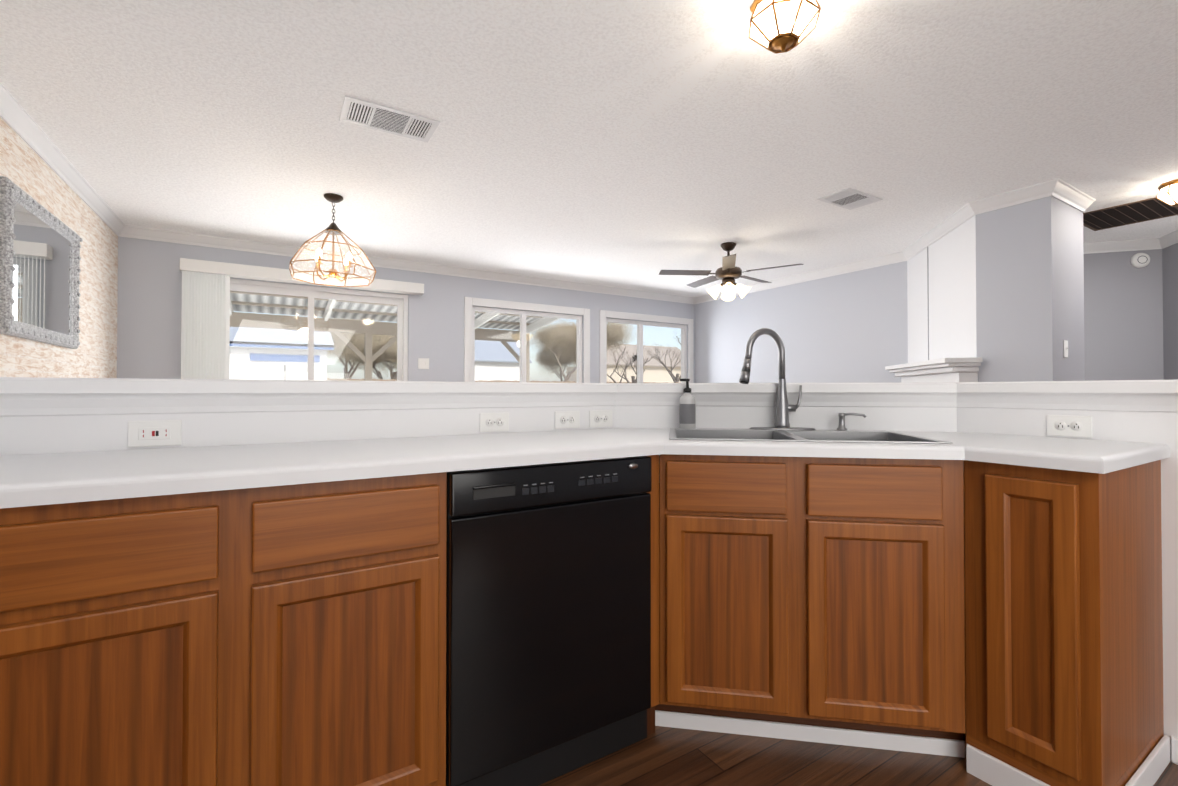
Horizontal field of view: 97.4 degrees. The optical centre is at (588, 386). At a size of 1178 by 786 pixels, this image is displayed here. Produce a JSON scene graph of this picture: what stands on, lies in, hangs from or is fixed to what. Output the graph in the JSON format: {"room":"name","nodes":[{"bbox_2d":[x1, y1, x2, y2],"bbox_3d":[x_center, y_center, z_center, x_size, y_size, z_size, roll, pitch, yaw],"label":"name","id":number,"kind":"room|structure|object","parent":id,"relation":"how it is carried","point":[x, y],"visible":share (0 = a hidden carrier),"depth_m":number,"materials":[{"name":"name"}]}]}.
{"room":"kitchen","nodes":[
{"label":"kitchen","id":0,"kind":"room"},
{"bbox_2d":[0,117,117,377],"bbox_3d":[-2.992,-0.109,2.680,0.150,2.440,3.534,0,-1,-32],"label":"brick wall","id":1,"kind":"structure","parent":0,"point":[26,168],"depth_m":3.33,"materials":[{"name":"beige brick"}]},
{"bbox_2d":[0,176,82,348],"bbox_3d":[-2.974,-0.603,2.842,0.043,0.726,1.078,0,-1,-32],"label":"mirror","id":2,"kind":"object","parent":1,"relation":"attached to","point":[40,259],"visible":1,"depth_m":2.72,"materials":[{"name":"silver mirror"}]},
{"bbox_2d":[0,83,127,236],"bbox_3d":[-2.886,-1.285,2.712,0.052,0.088,3.461,0,-1,-32],"label":"crown molding","id":3,"kind":"structure","parent":1,"relation":"attached to","point":[16,117],"depth_m":2.90,"materials":[{"name":"white wood"}]},
{"bbox_2d":[117,236,694,382],"bbox_3d":[-1.197,-0.456,5.951,6.630,3.200,0.156,0,-1,-32],"label":"wall","id":4,"kind":"structure","parent":0,"point":[149,304],"depth_m":5.32,"materials":[{"name":"grey paint"}]},
{"bbox_2d":[180,258,423,378],"bbox_3d":[-2.610,0.013,4.913,2.014,2.170,0.125,0,-1,-32],"label":"vertical blinds","id":5,"kind":"object","parent":4,"relation":"attached to","point":[205,328],"visible":0.44,"depth_m":4.49,"materials":[{"name":"white plastic"}]},
{"bbox_2d":[229,278,407,380],"bbox_3d":[-2.699,0.086,5.011,1.800,2.098,0.105,0,-1,-32],"label":"sliding glass door","id":6,"kind":"structure","parent":4,"relation":"in","point":[311,293],"depth_m":5.09,"materials":[{"name":"white"}]},
{"bbox_2d":[128,225,695,303],"bbox_3d":[-1.142,-1.253,5.871,6.330,0.088,0.052,0,-1,-32],"label":"crown molding","id":7,"kind":"structure","parent":4,"relation":"attached to","point":[136,232],"depth_m":5.35,"materials":[{"name":"white wood"}]},
{"bbox_2d":[418,358,428,368],"bbox_3d":[-1.757,-0.239,5.504,0.116,0.114,0.015,0,-1,-32],"label":"light switch","id":8,"kind":"object","parent":4,"relation":"attached to","point":[423,363],"visible":1,"depth_m":5.50,"materials":[{"name":"white plastic"}]},
{"bbox_2d":[606,318,686,382],"bbox_3d":[0.785,-0.326,7.153,1.432,1.121,0.070,0,-1,-32],"label":"window","id":9,"kind":"structure","parent":4,"relation":"in","point":[639,342],"depth_m":7.11,"materials":[{"name":"white"}]},
{"bbox_2d":[0,377,1177,759],"bbox_3d":[0.102,0.540,1.452,3.180,1.118,1.648,0,-1,-32],"label":"wall","id":10,"kind":"structure","parent":0,"point":[60,415],"depth_m":1.67,"materials":[{"name":"white paint"}]},
{"bbox_2d":[128,420,181,446],"bbox_3d":[-1.185,0.129,1.413,0.114,0.070,0.009,0,-1,-32],"label":"electrical outlet","id":11,"kind":"object","parent":10,"relation":"attached to","point":[155,433],"visible":1,"depth_m":1.41,"materials":[{"name":"white plastic"}]},
{"bbox_2d":[480,412,508,431],"bbox_3d":[-0.351,0.134,1.926,0.114,0.070,0.008,0,-1,-32],"label":"electrical outlet","id":12,"kind":"object","parent":10,"relation":"attached to","point":[492,422],"visible":1,"depth_m":1.92,"materials":[{"name":"white plastic"}]},
{"bbox_2d":[555,411,579,428],"bbox_3d":[-0.087,0.136,2.088,0.114,0.070,0.008,0,-1,-32],"label":"electrical outlet","id":13,"kind":"object","parent":10,"relation":"attached to","point":[566,419],"visible":1,"depth_m":2.09,"materials":[{"name":"white plastic"}]},
{"bbox_2d":[589,410,611,426],"bbox_3d":[0.051,0.137,2.173,0.114,0.070,0.008,0,-1,-32],"label":"electrical outlet","id":14,"kind":"object","parent":10,"relation":"attached to","point":[600,418],"visible":1,"depth_m":2.17,"materials":[{"name":"white plastic"}]},
{"bbox_2d":[1047,415,1091,437],"bbox_3d":[1.589,0.132,1.715,0.008,0.070,0.114,0,-1,-32],"label":"electrical outlet","id":15,"kind":"object","parent":10,"relation":"attached to","point":[1069,425],"visible":1,"depth_m":1.71,"materials":[{"name":"white plastic"}]},
{"bbox_2d":[1125,735,1177,785],"bbox_3d":[0.101,1.061,1.424,3.156,0.075,1.636,0,-1,-32],"label":"baseboard","id":16,"kind":"structure","parent":10,"relation":"attached to","point":[1151,768],"depth_m":1.44,"materials":[{"name":"white wood"}]},
{"bbox_2d":[0,0,1177,296],"bbox_3d":[1.693,-1.366,3.003,8.900,0.080,8.210,0,-1,-32],"label":"ceiling","id":17,"kind":"structure","parent":0,"point":[634,144],"depth_m":2.59,"materials":[{"name":"white paint"}]},
{"bbox_2d":[289,193,375,286],"bbox_3d":[-1.778,-1.029,3.601,0.527,0.581,0.527,0,-1,-32],"label":"chandelier","id":18,"kind":"object","parent":17,"relation":"hanging from","point":[332,229],"visible":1,"depth_m":3.58,"materials":[{"name":"brown metal"}]},
{"bbox_2d":[339,95,439,142],"bbox_3d":[-0.996,-1.326,2.589,0.436,0.007,0.250,0,-1,-32],"label":"ceiling vent","id":19,"kind":"object","parent":17,"relation":"in","point":[362,113],"visible":1,"depth_m":2.58,"materials":[{"name":"white metal"}]},
{"bbox_2d":[659,242,803,300],"bbox_3d":[1.296,-1.054,4.798,1.230,0.506,1.237,0,-1,-32],"label":"ceiling fan","id":20,"kind":"object","parent":17,"relation":"hanging from","point":[728,272],"visible":1,"depth_m":4.71,"materials":[{"name":"brown wood"}]},
{"bbox_2d":[748,0,820,53],"bbox_3d":[0.676,-1.251,1.802,0.226,0.173,0.226,0,-1,-32],"label":"kitchen ceiling light","id":21,"kind":"object","parent":17,"relation":"attached to","point":[773,14],"visible":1,"depth_m":1.81,"materials":[{"name":"white glass"}]},
{"bbox_2d":[817,188,881,209],"bbox_3d":[1.837,-1.315,3.647,0.400,0.007,0.238,0,-1,-32],"label":"ceiling vent","id":22,"kind":"object","parent":17,"relation":"in","point":[849,198],"visible":0.98,"depth_m":3.64,"materials":[{"name":"white metal"}]},
{"bbox_2d":[1083,195,1177,230],"bbox_3d":[4.120,-1.310,3.971,0.650,0.014,0.520,0,-1,-32],"label":"ceiling vent","id":23,"kind":"object","parent":17,"relation":"in","point":[1131,213],"visible":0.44,"depth_m":3.96,"materials":[{"name":"brown metal"}]},
{"bbox_2d":[1156,179,1177,206],"bbox_3d":[3.846,-1.237,3.356,0.221,0.169,0.221,0,-1,-32],"label":"light","id":24,"kind":"object","parent":17,"relation":"attached to","point":[1169,187],"visible":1,"depth_m":3.40,"materials":[{"name":"white glass"}]},
{"bbox_2d":[695,261,907,382],"bbox_3d":[2.379,-0.072,6.316,0.150,2.440,2.959,0,-1,-32],"label":"wall","id":25,"kind":"structure","parent":0,"point":[851,327],"depth_m":5.87,"materials":[{"name":"grey paint"}]},
{"bbox_2d":[696,255,911,303],"bbox_3d":[2.312,-1.249,6.243,0.052,0.088,2.886,0,-1,-32],"label":"crown molding","id":26,"kind":"structure","parent":25,"relation":"attached to","point":[872,262],"depth_m":5.82,"materials":[{"name":"white wood"}]},
{"bbox_2d":[539,726,1177,785],"bbox_3d":[1.693,1.154,2.977,8.900,0.080,8.210,0,-1,-32],"label":"floor","id":27,"kind":"structure","parent":0,"point":[665,756],"depth_m":1.50,"materials":[{"name":"brown wood"}]},
{"bbox_2d":[0,472,446,785],"bbox_3d":[-0.875,0.652,1.267,0.904,0.888,0.568,0,-1,-32],"label":"base cabinet","id":28,"kind":"object","parent":27,"relation":"on","point":[289,635],"visible":1,"depth_m":1.02,"materials":[{"name":"brown wood"}]},
{"bbox_2d":[446,456,651,785],"bbox_3d":[-0.216,0.658,1.658,0.625,0.885,0.572,0,-1,-32],"label":"dishwasher","id":29,"kind":"object","parent":27,"relation":"on","point":[548,622],"visible":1,"depth_m":1.40,"materials":[{"name":"black metal"}]},
{"bbox_2d":[647,454,965,757],"bbox_3d":[0.633,0.655,1.562,0.720,0.888,0.591,0,-1,-32],"label":"base cabinet","id":30,"kind":"object","parent":27,"relation":"on","point":[816,599],"visible":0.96,"depth_m":1.28,"materials":[{"name":"brown wood"}]},
{"bbox_2d":[964,460,1163,785],"bbox_3d":[1.321,0.656,1.608,0.568,0.889,0.549,0,-1,-32],"label":"base cabinet","id":31,"kind":"object","parent":27,"relation":"on","point":[1063,630],"visible":0.92,"depth_m":1.36,"materials":[{"name":"brown wood"}]},
{"bbox_3d":[-0.961,0.640,0.038,0.568,0.889,2.570,0,-1,-32],"label":"cabinet","id":32,"kind":"object","parent":27,"relation":"on","visible":0},
{"bbox_2d":[0,428,975,508],"bbox_3d":[-0.152,0.189,1.368,3.337,0.038,1.164,0,-1,-32],"label":"countertop","id":33,"kind":"structure","parent":32,"relation":"on","point":[43,479],"depth_m":1.26,"materials":[{"name":"white stone"}]},
{"bbox_2d":[679,379,695,428],"bbox_3d":[0.399,0.073,2.105,0.068,0.207,0.065,0,-1,-32],"label":"soap bottle","id":34,"kind":"object","parent":33,"relation":"on","point":[687,412],"visible":0.85,"depth_m":2.08,"materials":[{"name":"grey plastic"}]},
{"bbox_2d":[739,328,815,429],"bbox_3d":[0.715,-0.027,2.018,0.308,0.397,0.171,0,-1,-32],"label":"faucet","id":35,"kind":"object","parent":33,"relation":"on","point":[784,408],"visible":0.98,"depth_m":2.03,"materials":[{"name":"silver metal"}]},
{"bbox_2d":[669,428,952,443],"bbox_3d":[0.707,0.267,1.841,0.830,0.194,0.500,0,-1,9],"label":"sink","id":36,"kind":"object","parent":33,"relation":"in","point":[823,435],"visible":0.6,"depth_m":1.97,"materials":[{"name":"silver metal"}]},
{"bbox_2d":[836,413,866,430],"bbox_3d":[1.012,0.137,2.002,0.078,0.069,0.085,0,-1,-32],"label":"soap pump","id":37,"kind":"object","parent":36,"relation":"on","point":[841,427],"visible":1,"depth_m":2.00,"materials":[{"name":"silver metal"}]},
{"bbox_2d":[872,431,1169,473],"bbox_3d":[1.234,0.192,1.719,0.607,0.038,0.831,0,-1,-32],"label":"countertop","id":38,"kind":"structure","parent":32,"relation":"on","point":[1092,456],"depth_m":1.40,"materials":[{"name":"white stone"}]},
{"bbox_2d":[907,196,1084,381],"bbox_3d":[3.267,-0.093,4.237,0.719,2.440,1.852,0,-1,13],"label":"wall","id":39,"kind":"structure","parent":0,"point":[1000,292],"depth_m":3.59,"materials":[{"name":"white paint"}]},
{"bbox_2d":[885,357,982,382],"bbox_3d":[2.795,0.466,4.282,0.234,1.322,1.314,0,-1,13],"label":"mantel shelf","id":40,"kind":"object","parent":39,"relation":"attached to","point":[952,370],"visible":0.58,"depth_m":3.90,"materials":[{"name":"white wood"}]},
{"bbox_2d":[876,178,1063,258],"bbox_3d":[2.910,-1.271,4.093,0.720,0.088,1.448,0,-1,-32],"label":"crown molding","id":41,"kind":"structure","parent":39,"relation":"attached to","point":[1054,188],"depth_m":3.66,"materials":[{"name":"white wood"}]},
{"bbox_2d":[1063,340,1067,357],"bbox_3d":[3.192,-0.249,3.459,0.070,0.114,0.015,0,-1,-32],"label":"light switch","id":42,"kind":"object","parent":39,"relation":"attached to","point":[1065,348],"visible":0.98,"depth_m":3.45,"materials":[{"name":"white plastic"}]},
{"bbox_2d":[1058,181,1094,212],"bbox_3d":[3.262,-1.277,3.491,0.570,0.088,0.052,0,-1,-32],"label":"crown molding","id":43,"kind":"structure","parent":39,"relation":"attached to","point":[1073,196],"depth_m":3.52,"materials":[{"name":"white wood"}]},
{"bbox_2d":[1083,243,1177,380],"bbox_3d":[5.361,-0.103,3.301,0.924,2.440,4.600,0,-1,-32],"label":"wall","id":44,"kind":"structure","parent":0,"point":[1130,322],"depth_m":4.67,"materials":[{"name":"grey paint"}]},
{"bbox_2d":[1083,230,1177,253],"bbox_3d":[4.615,-1.267,4.510,0.943,0.088,1.710,0,-1,-32],"label":"crown molding","id":45,"kind":"structure","parent":44,"relation":"attached to","point":[1170,239],"depth_m":4.65,"materials":[{"name":"white wood"}]},
{"bbox_2d":[1130,253,1149,267],"bbox_3d":[4.948,-1.129,4.640,0.136,0.136,0.036,0,-1,17],"label":"smoke detector","id":46,"kind":"object","parent":44,"relation":"attached to","point":[1139,260],"visible":0.98,"depth_m":4.63,"materials":[{"name":"white plastic"}]},
{"label":"outside","id":47,"kind":"structure","parent":0,"visible":0},
{"bbox_3d":[-15.166,1.514,29.178,85.000,0.230,54.088,0,-1,-32],"label":"ground","id":48,"kind":"structure","parent":47,"visible":0},
{"bbox_2d":[229,327,333,379],"bbox_3d":[-8.864,-0.123,13.165,4.060,2.920,2.400,0,-1,-32],"label":"neighboring house","id":49,"kind":"structure","parent":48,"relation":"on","point":[286,354],"depth_m":12.75,"materials":[{"name":"white"}]},
{"bbox_2d":[327,318,377,378],"bbox_3d":[-10.503,-0.956,22.354,3.956,4.810,4.297,0,-1,-32],"label":"tree","id":50,"kind":"object","parent":48,"relation":"on","point":[346,373],"depth_m":21.67,"materials":[{"name":"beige plant"}]},
{"bbox_2d":[334,320,396,380],"bbox_3d":[-7.668,-0.584,19.064,3.196,3.982,3.674,0,-1,-32],"label":"tree","id":51,"kind":"object","parent":48,"relation":"on","point":[376,341],"depth_m":18.43,"materials":[{"name":"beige plant"}]},
{"bbox_2d":[230,290,559,381],"bbox_3d":[-3.626,-0.174,6.636,7.850,2.690,3.520,0,-1,-32],"label":"patio cover","id":52,"kind":"object","parent":48,"relation":"on","point":[480,333],"depth_m":8.03,"materials":[{"name":"wood"}]},
{"bbox_2d":[327,378,677,382],"bbox_3d":[-2.375,0.596,18.940,44.070,1.600,0.060,0,-1,-32],"label":"fence","id":53,"kind":"object","parent":48,"relation":"on","point":[348,379],"depth_m":18.40,"materials":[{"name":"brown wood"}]},
{"bbox_2d":[475,340,531,381],"bbox_3d":[-7.074,-0.956,34.636,4.593,5.020,5.300,0,-1,-32],"label":"house","id":54,"kind":"structure","parent":48,"relation":"on","point":[494,346],"depth_m":32.92,"materials":[{"name":"white"}]},
{"bbox_2d":[529,319,636,381],"bbox_3d":[-0.671,-0.892,21.184,4.426,4.634,4.288,0,-1,-32],"label":"tree","id":55,"kind":"object","parent":48,"relation":"on","point":[551,356],"depth_m":20.83,"materials":[{"name":"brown plant"}]},
{"bbox_2d":[567,344,680,382],"bbox_3d":[3.835,-0.996,45.446,10.352,5.320,6.300,0,-1,-32],"label":"house","id":56,"kind":"structure","parent":48,"relation":"on","point":[658,373],"depth_m":43.42,"materials":[{"name":"beige"}]},
{"bbox_2d":[607,341,655,382],"bbox_3d":[1.153,-0.182,19.230,2.275,3.174,2.838,0,-1,-32],"label":"tree","id":57,"kind":"object","parent":48,"relation":"on","point":[635,364],"depth_m":19.34,"materials":[{"name":"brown plant"}]},
{"bbox_2d":[645,335,680,382],"bbox_3d":[4.448,-0.711,26.300,3.451,4.374,2.915,0,-1,-32],"label":"tree","id":58,"kind":"object","parent":48,"relation":"on","point":[677,379],"depth_m":26.03,"materials":[{"name":"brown plant"}]}
]}

